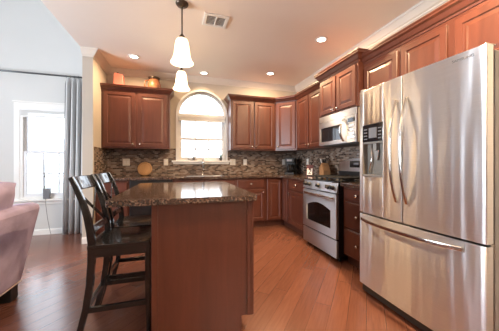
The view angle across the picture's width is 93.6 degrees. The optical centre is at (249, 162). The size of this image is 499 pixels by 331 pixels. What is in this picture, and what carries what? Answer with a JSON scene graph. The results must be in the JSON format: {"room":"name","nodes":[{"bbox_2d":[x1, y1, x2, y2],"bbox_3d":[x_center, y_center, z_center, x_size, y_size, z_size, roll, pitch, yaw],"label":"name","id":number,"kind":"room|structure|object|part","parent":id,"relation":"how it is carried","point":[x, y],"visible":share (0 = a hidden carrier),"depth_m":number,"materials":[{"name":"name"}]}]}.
{"room":"kitchen","nodes":[
{"label":"kitchen","id":0,"kind":"room"},
{"bbox_2d":[82,56,106,237],"bbox_3d":[-2.383,-0.234,3.636,0.130,2.740,0.670,0,0,-17],"label":"wall","id":1,"kind":"structure","parent":0,"point":[93,74],"depth_m":3.33,"materials":[{"name":"beige paint"}]},
{"bbox_2d":[82,237,86,243],"bbox_3d":[-2.288,1.091,3.307,0.134,0.090,0.014,0,0,-17],"label":"baseboard","id":2,"kind":"structure","parent":1,"relation":"attached to","point":[84,239],"depth_m":3.29,"materials":[{"name":"white paint"}]},
{"bbox_2d":[94,147,107,173],"bbox_3d":[-2.322,-0.007,3.674,0.009,0.458,0.614,0,0,-17],"label":"backsplash","id":3,"kind":"structure","parent":1,"relation":"attached to","point":[100,154],"depth_m":3.62,"materials":[{"name":"tile"}]},
{"bbox_2d":[80,0,446,91],"bbox_3d":[0.293,-1.554,0.868,3.690,0.100,7.498,0,0,-17],"label":"trim","id":4,"kind":"structure","parent":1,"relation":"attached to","point":[423,7],"depth_m":3.73,"materials":[{"name":"beige paint"}]},
{"bbox_2d":[0,0,295,228],"bbox_3d":[-2.606,-1.114,3.997,7.473,4.500,0.150,0,0,-17],"label":"wall","id":5,"kind":"structure","parent":0,"point":[32,39],"depth_m":3.71,"materials":[{"name":"grey paint"}]},
{"bbox_2d":[0,69,81,78],"bbox_3d":[-3.502,-1.373,3.598,2.028,0.068,0.108,0,0,-17],"label":"curtain rod","id":6,"kind":"object","parent":5,"relation":"attached to","point":[66,76],"visible":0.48,"depth_m":3.64,"materials":[{"name":"metal"}]},
{"bbox_2d":[62,78,81,234],"bbox_3d":[-2.790,-0.115,3.774,0.414,2.490,0.088,0,0,-17],"label":"curtain","id":7,"kind":"object","parent":6,"relation":"hanging from","point":[72,156],"visible":0.6,"depth_m":3.75,"materials":[{"name":"grey fabric"}]},
{"bbox_2d":[12,100,74,203],"bbox_3d":[-3.177,-0.157,3.763,1.015,1.615,0.175,0,0,-17],"label":"window","id":8,"kind":"structure","parent":5,"relation":"in","point":[21,152],"depth_m":3.65,"materials":[{"name":"white paint"}]},
{"bbox_2d":[19,107,63,118],"bbox_3d":[-3.166,-0.788,3.725,0.783,0.148,0.018,0,0,-17],"label":"window blind","id":9,"kind":"object","parent":8,"relation":"attached to","point":[26,109],"visible":0.58,"depth_m":3.69,"materials":[{"name":"white fabric"}]},
{"bbox_3d":[-3.178,-0.149,3.766,0.715,1.350,0.048,0,0,-16],"label":"sash","id":10,"kind":"part","parent":8,"relation":"part of","materials":[{"name":"white glass"}]},
{"bbox_3d":[-3.170,0.609,3.739,1.015,0.085,0.125,0,0,-16],"label":"sill","id":11,"kind":"part","parent":8,"relation":"part of","materials":[{"name":"white paint"}]},
{"bbox_2d":[43,160,50,233],"bbox_3d":[-3.182,0.537,3.700,0.125,1.183,0.093,0,0,-17],"label":"antenna","id":12,"kind":"object","parent":8,"relation":"on","point":[46,191],"visible":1,"depth_m":3.69,"materials":[{"name":"grey plastic"}]},
{"bbox_2d":[33,228,61,234],"bbox_3d":[-4.306,1.091,3.408,3.679,0.090,0.014,0,0,-17],"label":"baseboard","id":13,"kind":"structure","parent":5,"relation":"attached to","point":[52,230],"depth_m":3.73,"materials":[{"name":"white paint"}]},
{"bbox_2d":[123,159,129,165],"bbox_3d":[-2.127,-0.012,4.046,0.112,0.116,0.010,0,0,-17],"label":"light switch","id":14,"kind":"object","parent":5,"relation":"attached to","point":[126,162],"visible":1,"depth_m":4.05,"materials":[{"name":"plastic"}]},
{"bbox_2d":[100,83,173,149],"bbox_3d":[-1.843,-0.739,3.949,1.084,1.005,0.376,0,0,-17],"label":"upper cabinet","id":15,"kind":"object","parent":5,"relation":"attached to","point":[132,117],"visible":0.98,"depth_m":3.79,"materials":[{"name":"brown wood"}]},
{"bbox_2d":[113,72,124,84],"bbox_3d":[-2.158,-1.331,3.877,0.156,0.340,0.120,0,0,-17],"label":"canister","id":16,"kind":"object","parent":15,"relation":"on","point":[118,78],"visible":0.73,"depth_m":3.83,"materials":[{"name":"pink paint"}]},
{"bbox_3d":[-2.075,-0.699,3.743,0.452,0.875,0.020,0,0,-16],"label":"door","id":17,"kind":"part","parent":15,"relation":"part of","materials":[{"name":"brown wood"}]},
{"bbox_3d":[-1.843,-1.194,3.949,1.084,0.095,0.376,0,0,-16],"label":"crown moulding","id":18,"kind":"part","parent":15,"relation":"part of","materials":[{"name":"brown wood"}]},
{"bbox_2d":[144,76,160,87],"bbox_3d":[-1.651,-1.313,4.036,0.246,0.304,0.216,0,0,18],"label":"jug","id":19,"kind":"object","parent":15,"relation":"on","point":[153,80],"visible":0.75,"depth_m":3.95,"materials":[{"name":"brown ceramic"}]},
{"bbox_3d":[-1.600,-0.699,3.884,0.452,0.875,0.020,0,0,-16],"label":"door","id":20,"kind":"part","parent":15,"relation":"part of","materials":[{"name":"brown wood"}]},
{"bbox_2d":[172,90,230,163],"bbox_3d":[-0.908,-0.678,4.457,1.080,1.399,0.177,0,0,-17],"label":"window","id":21,"kind":"structure","parent":5,"relation":"in","point":[224,126],"depth_m":4.47,"materials":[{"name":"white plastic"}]},
{"bbox_2d":[178,114,224,122],"bbox_3d":[-0.897,-0.847,4.457,0.878,0.125,0.040,0,0,-17],"label":"window blind","id":22,"kind":"object","parent":21,"relation":"attached to","point":[182,117],"visible":1,"depth_m":4.43,"materials":[{"name":"white fabric"}]},
{"bbox_3d":[-0.900,-0.013,4.427,1.080,0.067,0.115,0,0,-16],"label":"sill","id":23,"kind":"part","parent":21,"relation":"part of","materials":[{"name":"white paint"}]},
{"bbox_3d":[-0.916,-0.471,4.520,0.832,0.795,0.052,0,0,-16],"label":"sash","id":24,"kind":"part","parent":21,"relation":"part of","materials":[{"name":"white glass"}]},
{"bbox_2d":[108,148,295,175],"bbox_3d":[-0.708,-0.021,4.477,3.560,0.486,0.009,0,0,-17],"label":"backsplash","id":25,"kind":"structure","parent":5,"relation":"attached to","point":[258,162],"depth_m":4.36,"materials":[{"name":"tile"}]},
{"bbox_2d":[224,94,275,150],"bbox_3d":[0.014,-0.739,4.499,0.944,1.005,0.376,0,0,-17],"label":"upper cabinet","id":26,"kind":"object","parent":5,"relation":"attached to","point":[251,119],"visible":1,"depth_m":4.37,"materials":[{"name":"brown wood"}]},
{"bbox_3d":[-0.122,-0.699,4.321,0.395,0.875,0.020,0,0,-16],"label":"door","id":27,"kind":"part","parent":26,"relation":"part of","materials":[{"name":"brown wood"}]},
{"bbox_3d":[0.014,-1.194,4.499,0.944,0.095,0.376,0,0,-16],"label":"crown moulding","id":28,"kind":"part","parent":26,"relation":"part of","materials":[{"name":"brown wood"}]},
{"bbox_3d":[0.285,-0.699,4.442,0.395,0.875,0.020,0,0,-16],"label":"door","id":29,"kind":"part","parent":26,"relation":"part of","materials":[{"name":"brown wood"}]},
{"bbox_2d":[271,95,310,151],"bbox_3d":[0.783,-0.739,4.591,0.637,1.005,0.637,0,0,-17],"label":"upper cabinet","id":30,"kind":"object","parent":5,"relation":"attached to","point":[285,106],"visible":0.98,"depth_m":4.40,"materials":[{"name":"brown wood"}]},
{"bbox_3d":[0.682,-0.699,4.406,0.364,0.875,0.020,0,0,28],"label":"door","id":31,"kind":"part","parent":30,"relation":"part of","materials":[{"name":"brown wood"}]},
{"bbox_3d":[0.671,-1.194,4.386,0.424,0.095,0.066,0,0,28],"label":"crown moulding","id":32,"kind":"part","parent":30,"relation":"part of","materials":[{"name":"brown wood"}]},
{"bbox_2d":[0,225,422,330],"bbox_3d":[-1.467,1.196,0.374,7.600,0.120,7.750,0,0,-17],"label":"floor","id":33,"kind":"structure","parent":0,"point":[299,286],"depth_m":2.02,"materials":[{"name":"brown wood"}]},
{"bbox_2d":[0,182,39,303],"bbox_3d":[-2.079,0.636,1.006,1.065,1.000,1.890,0,0,-17],"label":"sofa","id":34,"kind":"object","parent":33,"relation":"on","point":[17,221],"visible":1,"depth_m":1.82,"materials":[{"name":"fabric"}]},
{"bbox_2d":[0,182,15,209],"bbox_3d":[-1.871,0.381,1.511,0.326,0.490,0.760,0,0,-16],"label":"cushion","id":35,"kind":"object","parent":34,"relation":"on","point":[7,189],"depth_m":1.73,"materials":[{"name":"fabric"}]},
{"bbox_3d":[-1.993,1.072,1.939,0.080,0.128,0.090,0,0,-16],"label":"leg","id":36,"kind":"part","parent":34,"relation":"part of","materials":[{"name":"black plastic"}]},
{"bbox_2d":[68,174,150,330],"bbox_3d":[-0.955,0.612,1.683,0.498,1.056,0.404,0,0,-17],"label":"counter stool","id":37,"kind":"object","parent":33,"relation":"on","point":[127,240],"visible":0.85,"depth_m":1.56,"materials":[{"name":"black paint"}]},
{"bbox_3d":[-1.049,0.612,1.473,0.146,1.056,0.030,0,0,-16],"label":"leg","id":38,"kind":"part","parent":37,"relation":"part of","materials":[{"name":"black paint"}]},
{"bbox_3d":[-1.158,0.136,1.623,0.073,0.092,0.352,0,0,-16],"label":"rail","id":39,"kind":"part","parent":37,"relation":"part of","materials":[{"name":"black paint"}]},
{"bbox_3d":[-1.058,0.436,1.653,0.035,0.046,0.351,0,0,-16],"label":"rail","id":40,"kind":"part","parent":37,"relation":"part of","materials":[{"name":"black paint"}]},
{"bbox_3d":[-1.149,0.612,1.808,0.146,1.056,0.030,0,0,-16],"label":"leg","id":41,"kind":"part","parent":37,"relation":"part of","materials":[{"name":"black paint"}]},
{"bbox_3d":[-0.894,0.529,1.701,0.365,0.026,0.404,0,0,-16],"label":"seat","id":42,"kind":"part","parent":37,"relation":"part of","materials":[{"name":"black paint"}]},
{"bbox_3d":[-0.684,0.836,1.581,0.037,0.600,0.036,0,0,-16],"label":"leg","id":43,"kind":"part","parent":37,"relation":"part of","materials":[{"name":"black paint"}]},
{"bbox_2d":[95,180,129,236],"bbox_3d":[-2.103,0.698,3.728,0.451,0.876,0.632,0,0,-17],"label":"base cabinet","id":44,"kind":"object","parent":33,"relation":"on","point":[124,185],"visible":0.23,"depth_m":3.46,"materials":[{"name":"brown wood"}]},
{"bbox_3d":[-2.023,0.739,3.466,0.395,0.545,0.020,0,0,-16],"label":"door","id":45,"kind":"part","parent":44,"relation":"part of","materials":[{"name":"brown wood"}]},
{"bbox_3d":[-2.023,0.363,3.466,0.395,0.145,0.020,0,0,-16],"label":"drawer","id":46,"kind":"part","parent":44,"relation":"part of","materials":[{"name":"brown wood"}]},
{"bbox_2d":[94,172,150,304],"bbox_3d":[-1.079,0.612,2.105,0.498,1.056,0.404,0,0,-17],"label":"counter stool","id":47,"kind":"object","parent":33,"relation":"on","point":[123,221],"visible":0.48,"depth_m":2.07,"materials":[{"name":"black paint"}]},
{"bbox_3d":[-1.174,0.612,1.895,0.146,1.056,0.030,0,0,-16],"label":"leg","id":48,"kind":"part","parent":47,"relation":"part of","materials":[{"name":"black paint"}]},
{"bbox_3d":[-1.283,0.136,2.045,0.073,0.092,0.352,0,0,-16],"label":"rail","id":49,"kind":"part","parent":47,"relation":"part of","materials":[{"name":"black paint"}]},
{"bbox_3d":[-1.274,0.612,2.230,0.146,1.056,0.030,0,0,-16],"label":"leg","id":50,"kind":"part","parent":47,"relation":"part of","materials":[{"name":"black paint"}]},
{"bbox_3d":[-1.183,0.436,2.074,0.035,0.046,0.351,0,0,-16],"label":"rail","id":51,"kind":"part","parent":47,"relation":"part of","materials":[{"name":"black paint"}]},
{"bbox_3d":[-1.020,0.529,2.123,0.365,0.026,0.404,0,0,-16],"label":"seat","id":52,"kind":"part","parent":47,"relation":"part of","materials":[{"name":"black paint"}]},
{"bbox_2d":[130,180,171,215],"bbox_3d":[-1.587,0.700,3.867,0.604,0.872,0.639,0,0,-17],"label":"dishwasher","id":53,"kind":"object","parent":33,"relation":"on","point":[134,210],"visible":0.23,"depth_m":3.56,"materials":[{"name":"black plastic"}]},
{"bbox_3d":[-1.512,0.711,3.615,0.600,0.610,0.025,0,0,-16],"label":"door","id":54,"kind":"part","parent":53,"relation":"part of","materials":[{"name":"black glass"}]},
{"bbox_3d":[-1.512,0.335,3.614,0.600,0.133,0.028,0,0,-16],"label":"control panel","id":55,"kind":"part","parent":53,"relation":"part of","materials":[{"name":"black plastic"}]},
{"bbox_2d":[151,201,253,330],"bbox_3d":[-0.434,0.694,2.077,0.681,0.884,1.171,0,0,-17],"label":"kitchen island","id":56,"kind":"object","parent":33,"relation":"on","point":[202,254],"visible":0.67,"depth_m":1.51,"materials":[{"name":"brown wood"}]},
{"bbox_2d":[105,181,256,207],"bbox_3d":[-0.557,0.234,2.047,0.910,0.036,1.247,0,0,-17],"label":"island countertop","id":57,"kind":"structure","parent":56,"relation":"on","point":[142,194],"depth_m":1.61,"materials":[{"name":"brown stone"}]},
{"bbox_2d":[172,178,234,184],"bbox_3d":[-0.806,0.698,4.112,1.020,0.876,0.632,0,0,-17],"label":"base cabinet","id":58,"kind":"object","parent":33,"relation":"on","point":[230,180],"visible":0.02,"depth_m":3.86,"materials":[{"name":"brown wood"}]},
{"bbox_3d":[-0.493,0.363,3.919,0.450,0.145,0.020,0,0,-16],"label":"drawer","id":59,"kind":"part","parent":58,"relation":"part of","materials":[{"name":"brown wood"}]},
{"bbox_2d":[235,178,265,226],"bbox_3d":[-0.050,0.698,4.336,0.553,0.876,0.632,0,0,-17],"label":"base cabinet","id":60,"kind":"object","parent":33,"relation":"on","point":[257,186],"visible":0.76,"depth_m":4.10,"materials":[{"name":"brown wood"}]},
{"bbox_3d":[0.029,0.363,4.074,0.495,0.145,0.020,0,0,-16],"label":"drawer","id":61,"kind":"part","parent":60,"relation":"part of","materials":[{"name":"brown wood"}]},
{"bbox_3d":[0.029,0.739,4.074,0.495,0.545,0.020,0,0,-16],"label":"door","id":62,"kind":"part","parent":60,"relation":"part of","materials":[{"name":"brown wood"}]},
{"bbox_2d":[265,178,291,228],"bbox_3d":[0.677,0.698,4.444,0.899,0.876,0.834,0,0,-17],"label":"base cabinet","id":63,"kind":"object","parent":33,"relation":"on","point":[277,198],"visible":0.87,"depth_m":4.18,"materials":[{"name":"brown wood"}]},
{"bbox_2d":[113,174,317,180],"bbox_3d":[-0.503,0.241,3.771,3.551,0.038,1.461,0,0,-17],"label":"countertop","id":64,"kind":"structure","parent":63,"relation":"on","point":[302,177],"depth_m":3.85,"materials":[{"name":"brown stone"}]},
{"bbox_2d":[137,162,151,175],"bbox_3d":[-1.817,0.101,4.069,0.236,0.232,0.068,0,0,-17],"label":"round board","id":65,"kind":"object","parent":64,"relation":"on","point":[144,168],"visible":1,"depth_m":4.06,"materials":[{"name":"brown wood"}]},
{"bbox_2d":[202,157,207,174],"bbox_3d":[-0.810,0.058,4.281,0.124,0.327,0.196,0,0,-17],"label":"faucet","id":66,"kind":"object","parent":64,"relation":"on","point":[203,163],"visible":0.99,"depth_m":4.33,"materials":[{"name":"silver metal"}]},
{"bbox_2d":[285,158,295,173],"bbox_3d":[0.816,0.059,4.685,0.184,0.325,0.252,0,0,23],"label":"coffee maker","id":67,"kind":"object","parent":64,"relation":"on","point":[291,162],"visible":0.97,"depth_m":4.62,"materials":[{"name":"black plastic"}]},
{"bbox_3d":[0.851,0.054,4.764,0.180,0.265,0.080,0,0,23],"label":"water tank","id":68,"kind":"part","parent":67,"relation":"part of","materials":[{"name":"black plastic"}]},
{"bbox_2d":[306,165,313,175],"bbox_3d":[1.033,0.128,4.004,0.110,0.195,0.074,0,0,31],"label":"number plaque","id":69,"kind":"object","parent":64,"relation":"on","point":[309,167],"visible":0.91,"depth_m":3.99,"materials":[{"name":"white"}]},
{"bbox_2d":[319,159,329,174],"bbox_3d":[1.190,0.078,3.732,0.110,0.288,0.244,0,0,-1],"label":"knife block","id":70,"kind":"object","parent":64,"relation":"on","point":[324,169],"visible":0.93,"depth_m":3.68,"materials":[{"name":"brown wood"}]},
{"bbox_3d":[0.446,0.651,4.198,0.276,0.720,0.020,0,0,-16],"label":"door","id":71,"kind":"part","parent":63,"relation":"part of","materials":[{"name":"brown wood"}]},
{"bbox_3d":[0.625,0.651,4.133,0.020,0.720,0.205,0,0,-16],"label":"door","id":72,"kind":"part","parent":63,"relation":"part of","materials":[{"name":"brown wood"}]},
{"bbox_2d":[287,179,304,234],"bbox_3d":[1.014,0.698,3.783,0.632,0.876,0.622,0,0,-17],"label":"base cabinet","id":73,"kind":"object","parent":33,"relation":"on","point":[296,187],"visible":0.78,"depth_m":3.73,"materials":[{"name":"brown wood"}]},
{"bbox_3d":[0.752,0.739,3.705,0.020,0.545,0.562,0,0,-16],"label":"door","id":74,"kind":"part","parent":73,"relation":"part of","materials":[{"name":"brown wood"}]},
{"bbox_3d":[0.752,0.363,3.705,0.020,0.145,0.562,0,0,-16],"label":"drawer","id":75,"kind":"part","parent":73,"relation":"part of","materials":[{"name":"brown wood"}]},
{"bbox_2d":[303,158,359,261],"bbox_3d":[1.161,0.536,3.099,0.724,1.200,0.752,0,0,-17],"label":"gas range","id":76,"kind":"object","parent":33,"relation":"on","point":[323,196],"visible":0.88,"depth_m":2.93,"materials":[{"name":"silver metal"}]},
{"bbox_3d":[0.845,0.402,3.006,0.066,0.036,0.669,0,0,-16],"label":"handle","id":77,"kind":"part","parent":76,"relation":"part of","materials":[{"name":"metal"}]},
{"bbox_3d":[0.893,0.618,3.020,0.036,0.513,0.748,0,0,-16],"label":"oven door","id":78,"kind":"part","parent":76,"relation":"part of","materials":[{"name":"metal"}]},
{"bbox_3d":[0.895,0.991,3.021,0.032,0.200,0.748,0,0,-16],"label":"drawer","id":79,"kind":"part","parent":76,"relation":"part of","materials":[{"name":"metal"}]},
{"bbox_3d":[0.907,0.292,3.024,0.063,0.123,0.752,0,0,-16],"label":"control panel","id":80,"kind":"part","parent":76,"relation":"part of","materials":[{"name":"metal"}]},
{"bbox_2d":[305,178,359,183],"bbox_3d":[1.178,0.228,3.104,0.578,0.016,0.752,0,0,-16],"label":"cooktop","id":81,"kind":"object","parent":76,"relation":"in","point":[313,180],"depth_m":2.95,"materials":[{"name":"black glass"}]},
{"bbox_2d":[344,187,361,268],"bbox_3d":[1.391,0.698,2.511,0.632,0.876,0.476,0,0,-17],"label":"base cabinet","id":82,"kind":"object","parent":33,"relation":"on","point":[352,211],"visible":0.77,"depth_m":2.51,"materials":[{"name":"brown wood"}]},
{"bbox_2d":[340,182,359,188],"bbox_3d":[1.395,0.241,2.513,0.626,0.038,0.477,0,0,-17],"label":"countertop","id":83,"kind":"structure","parent":82,"relation":"on","point":[347,184],"depth_m":2.54,"materials":[{"name":"brown stone"}]},
{"bbox_3d":[1.129,0.871,2.431,0.020,0.280,0.420,0,0,-16],"label":"drawer","id":84,"kind":"part","parent":82,"relation":"part of","materials":[{"name":"brown wood"}]},
{"bbox_3d":[1.129,0.344,2.431,0.020,0.125,0.420,0,0,-16],"label":"drawer","id":85,"kind":"part","parent":82,"relation":"part of","materials":[{"name":"brown wood"}]},
{"bbox_3d":[1.129,0.569,2.431,0.020,0.275,0.420,0,0,-16],"label":"drawer","id":86,"kind":"part","parent":82,"relation":"part of","materials":[{"name":"brown wood"}]},
{"bbox_2d":[360,43,498,330],"bbox_3d":[1.466,0.243,1.770,0.904,1.785,0.912,0,0,-17],"label":"refrigerator","id":87,"kind":"object","parent":33,"relation":"on","point":[429,135],"visible":1,"depth_m":1.47,"materials":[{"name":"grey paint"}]},
{"bbox_3d":[1.029,-0.252,1.956,0.016,0.145,0.212,0,0,-16],"label":"dispenser panel","id":88,"kind":"part","parent":87,"relation":"part of","materials":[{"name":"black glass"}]},
{"bbox_3d":[1.068,-0.099,1.904,0.070,1.064,0.429,0,0,-16],"label":"door","id":89,"kind":"part","parent":87,"relation":"part of","materials":[{"name":"metal"}]},
{"bbox_3d":[1.050,-0.086,1.716,0.076,0.757,0.021,0,0,-16],"label":"handle","id":90,"kind":"part","parent":87,"relation":"part of","materials":[{"name":"metal"}]},
{"bbox_3d":[1.074,-0.086,1.635,0.076,0.757,0.021,0,0,-16],"label":"handle","id":91,"kind":"part","parent":87,"relation":"part of","materials":[{"name":"metal"}]},
{"bbox_3d":[1.063,0.488,1.686,0.077,0.028,0.777,0,0,-16],"label":"handle","id":92,"kind":"part","parent":87,"relation":"part of","materials":[{"name":"metal"}]},
{"bbox_3d":[1.098,0.474,1.696,0.016,0.050,0.785,0,0,-16],"label":"handle plate","id":93,"kind":"part","parent":87,"relation":"part of","materials":[{"name":"metal"}]},
{"bbox_3d":[1.137,0.753,1.673,0.070,0.616,0.911,0,0,-16],"label":"freezer drawer","id":94,"kind":"part","parent":87,"relation":"part of","materials":[{"name":"metal"}]},
{"bbox_3d":[1.198,-0.099,1.465,0.070,1.064,0.476,0,0,-16],"label":"door","id":95,"kind":"part","parent":87,"relation":"part of","materials":[{"name":"metal"}]},
{"bbox_2d":[41,0,420,85],"bbox_3d":[0.347,-1.704,0.911,3.817,0.200,7.750,0,0,-17],"label":"ceiling","id":96,"kind":"structure","parent":0,"point":[259,37],"depth_m":2.84,"materials":[{"name":"beige paint"}]},
{"bbox_2d":[128,54,139,58],"bbox_3d":[-1.739,-1.601,3.530,0.164,0.006,0.164,0,0,-17],"label":"recessed light","id":97,"kind":"object","parent":96,"relation":"in","point":[133,56],"visible":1,"depth_m":3.52,"materials":[{"name":"white paint"}]},
{"bbox_2d":[173,68,189,91],"bbox_3d":[-0.928,-1.303,3.198,0.230,0.602,0.230,0,0,-17],"label":"pendant lamp","id":98,"kind":"object","parent":96,"relation":"hanging from","point":[181,85],"visible":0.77,"depth_m":3.15,"materials":[{"name":"white glass"}]},
{"bbox_2d":[170,0,193,67],"bbox_3d":[-0.678,-1.303,2.357,0.230,0.602,0.230,0,0,-17],"label":"pendant lamp","id":99,"kind":"object","parent":96,"relation":"hanging from","point":[181,58],"visible":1,"depth_m":2.32,"materials":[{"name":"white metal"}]},
{"bbox_3d":[-0.678,-1.128,2.357,0.230,0.252,0.230,0,0,-16],"label":"lamp shade","id":100,"kind":"part","parent":99,"relation":"part of","materials":[{"name":"white glass"}]},
{"bbox_3d":[-0.678,-1.429,2.357,0.015,0.290,0.015,0,0,-16],"label":"rod","id":101,"kind":"part","parent":99,"relation":"part of","materials":[{"name":"brown metal"}]},
{"bbox_2d":[202,12,229,28],"bbox_3d":[-0.381,-1.598,2.635,0.270,0.012,0.230,0,0,-18],"label":"ceiling vent","id":102,"kind":"object","parent":96,"relation":"in","point":[210,19],"visible":1,"depth_m":2.62,"materials":[{"name":"white metal"}]},
{"bbox_2d":[315,36,327,42],"bbox_3d":[0.935,-1.601,3.044,0.164,0.006,0.164,0,0,-17],"label":"recessed light","id":103,"kind":"object","parent":96,"relation":"in","point":[321,39],"visible":1,"depth_m":3.04,"materials":[{"name":"white paint"}]},
{"bbox_2d":[296,0,449,173],"bbox_3d":[2.116,-0.234,1.435,0.127,2.740,7.750,0,0,-17],"label":"wall","id":104,"kind":"structure","parent":0,"point":[447,0],"depth_m":2.66,"materials":[{"name":"beige paint"}]},
{"bbox_2d":[294,81,341,149],"bbox_3d":[1.109,-0.739,3.950,0.376,1.005,0.885,0,0,-17],"label":"upper cabinet","id":105,"kind":"object","parent":104,"relation":"attached to","point":[308,99],"visible":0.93,"depth_m":3.87,"materials":[{"name":"brown wood"}]},
{"bbox_3d":[0.926,-0.699,4.103,0.020,0.875,0.375,0,0,-16],"label":"door","id":106,"kind":"part","parent":105,"relation":"part of","materials":[{"name":"brown wood"}]},
{"bbox_3d":[0.960,-1.194,3.906,0.066,0.095,0.885,0,0,-16],"label":"crown moulding","id":107,"kind":"part","parent":105,"relation":"part of","materials":[{"name":"brown wood"}]},
{"bbox_3d":[1.042,-0.699,3.712,0.020,0.875,0.375,0,0,-16],"label":"door","id":108,"kind":"part","parent":105,"relation":"part of","materials":[{"name":"brown wood"}]},
{"bbox_2d":[296,146,359,174],"bbox_3d":[1.386,-0.031,3.659,0.009,0.506,2.749,0,0,-17],"label":"backsplash","id":109,"kind":"structure","parent":104,"relation":"attached to","point":[334,156],"depth_m":3.92,"materials":[{"name":"tile"}]},
{"bbox_2d":[314,48,367,117],"bbox_3d":[1.308,-0.983,3.141,0.454,0.639,0.908,0,0,-17],"label":"upper cabinet","id":110,"kind":"object","parent":104,"relation":"attached to","point":[341,82],"visible":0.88,"depth_m":2.96,"materials":[{"name":"brown wood"}]},
{"bbox_3d":[1.091,-0.921,3.270,0.020,0.475,0.345,0,0,-16],"label":"door","id":111,"kind":"part","parent":110,"relation":"part of","materials":[{"name":"brown wood"}]},
{"bbox_2d":[319,106,359,146],"bbox_3d":[1.293,-0.448,3.137,0.465,0.422,0.758,0,0,-17],"label":"microwave","id":112,"kind":"object","parent":110,"relation":"attached to","point":[340,129],"visible":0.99,"depth_m":3.00,"materials":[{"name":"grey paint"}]},
{"bbox_3d":[1.123,-0.411,3.177,0.032,0.325,0.585,0,0,-16],"label":"door","id":113,"kind":"part","parent":112,"relation":"part of","materials":[{"name":"metal"}]},
{"bbox_3d":[1.149,-0.618,3.095,0.028,0.082,0.758,0,0,-16],"label":"vent panel","id":114,"kind":"part","parent":112,"relation":"part of","materials":[{"name":"metal"}]},
{"bbox_3d":[1.149,-0.414,2.922,0.067,0.285,0.030,0,0,-16],"label":"handle","id":115,"kind":"part","parent":112,"relation":"part of","materials":[{"name":"metal"}]},
{"bbox_3d":[1.231,-0.411,2.812,0.032,0.325,0.170,0,0,-16],"label":"control panel","id":116,"kind":"part","parent":112,"relation":"part of","materials":[{"name":"metal"}]},
{"bbox_3d":[1.308,-1.243,3.141,0.454,0.119,0.908,0,0,-16],"label":"crown moulding","id":117,"kind":"part","parent":110,"relation":"part of","materials":[{"name":"brown wood"}]},
{"bbox_3d":[1.197,-0.921,2.913,0.020,0.475,0.345,0,0,-16],"label":"door","id":118,"kind":"part","parent":110,"relation":"part of","materials":[{"name":"brown wood"}]},
{"bbox_2d":[362,34,400,89],"bbox_3d":[1.523,-0.746,2.550,0.376,1.019,0.475,0,0,-17],"label":"upper cabinet","id":119,"kind":"object","parent":104,"relation":"attached to","point":[381,62],"visible":0.27,"depth_m":2.47,"materials":[{"name":"brown wood"}]},
{"bbox_3d":[1.397,-0.681,2.513,0.020,0.840,0.431,0,0,-16],"label":"door","id":120,"kind":"part","parent":119,"relation":"part of","materials":[{"name":"brown wood"}]},
{"bbox_3d":[1.375,-1.201,2.506,0.066,0.109,0.475,0,0,-16],"label":"crown moulding","id":121,"kind":"part","parent":119,"relation":"part of","materials":[{"name":"brown wood"}]},
{"bbox_2d":[395,0,498,75],"bbox_3d":[1.728,-0.975,1.859,0.376,0.561,0.965,0,0,-17],"label":"upper cabinet","id":122,"kind":"object","parent":104,"relation":"attached to","point":[455,27],"visible":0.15,"depth_m":1.87,"materials":[{"name":"brown wood"}]},
{"bbox_3d":[1.527,-0.911,2.074,0.020,0.395,0.410,0,0,-16],"label":"door","id":123,"kind":"part","parent":122,"relation":"part of","materials":[{"name":"brown wood"}]},
{"bbox_3d":[1.580,-1.201,1.815,0.066,0.109,0.965,0,0,-16],"label":"crown moulding","id":124,"kind":"part","parent":122,"relation":"part of","materials":[{"name":"brown wood"}]},
{"bbox_3d":[1.660,-0.911,1.624,0.020,0.395,0.420,0,0,-16],"label":"door","id":125,"kind":"part","parent":122,"relation":"part of","materials":[{"name":"brown wood"}]},
{"label":"outside","id":126,"kind":"structure","parent":0,"visible":0},
{"bbox_2d":[30,183,62,192],"bbox_3d":[-3.785,1.661,12.776,18.000,0.150,17.350,0,0,-17],"label":"ground","id":127,"kind":"structure","parent":126,"point":[37,188],"depth_m":14.03,"materials":[{"name":"white"}]},
{"bbox_3d":[-4.268,1.421,4.550,4.400,0.330,1.850,0,0,-17],"label":"floor","id":128,"kind":"structure","parent":127,"relation":"on","visible":0},
{"bbox_2d":[28,172,62,192],"bbox_3d":[-4.503,0.731,5.341,4.300,1.050,0.100,0,0,-17],"label":"deck railing","id":129,"kind":"object","parent":128,"relation":"on","point":[50,179],"visible":0.06,"depth_m":5.29,"materials":[{"name":"white plastic"}]},
{"bbox_3d":[-4.503,0.301,5.341,4.200,0.050,0.060,0,0,-16],"label":"rail","id":130,"kind":"part","parent":129,"relation":"part of","materials":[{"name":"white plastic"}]},
{"bbox_3d":[-4.503,0.731,5.341,0.100,1.050,0.100,0,0,-16],"label":"post","id":131,"kind":"part","parent":129,"relation":"part of","materials":[{"name":"white plastic"}]}
]}

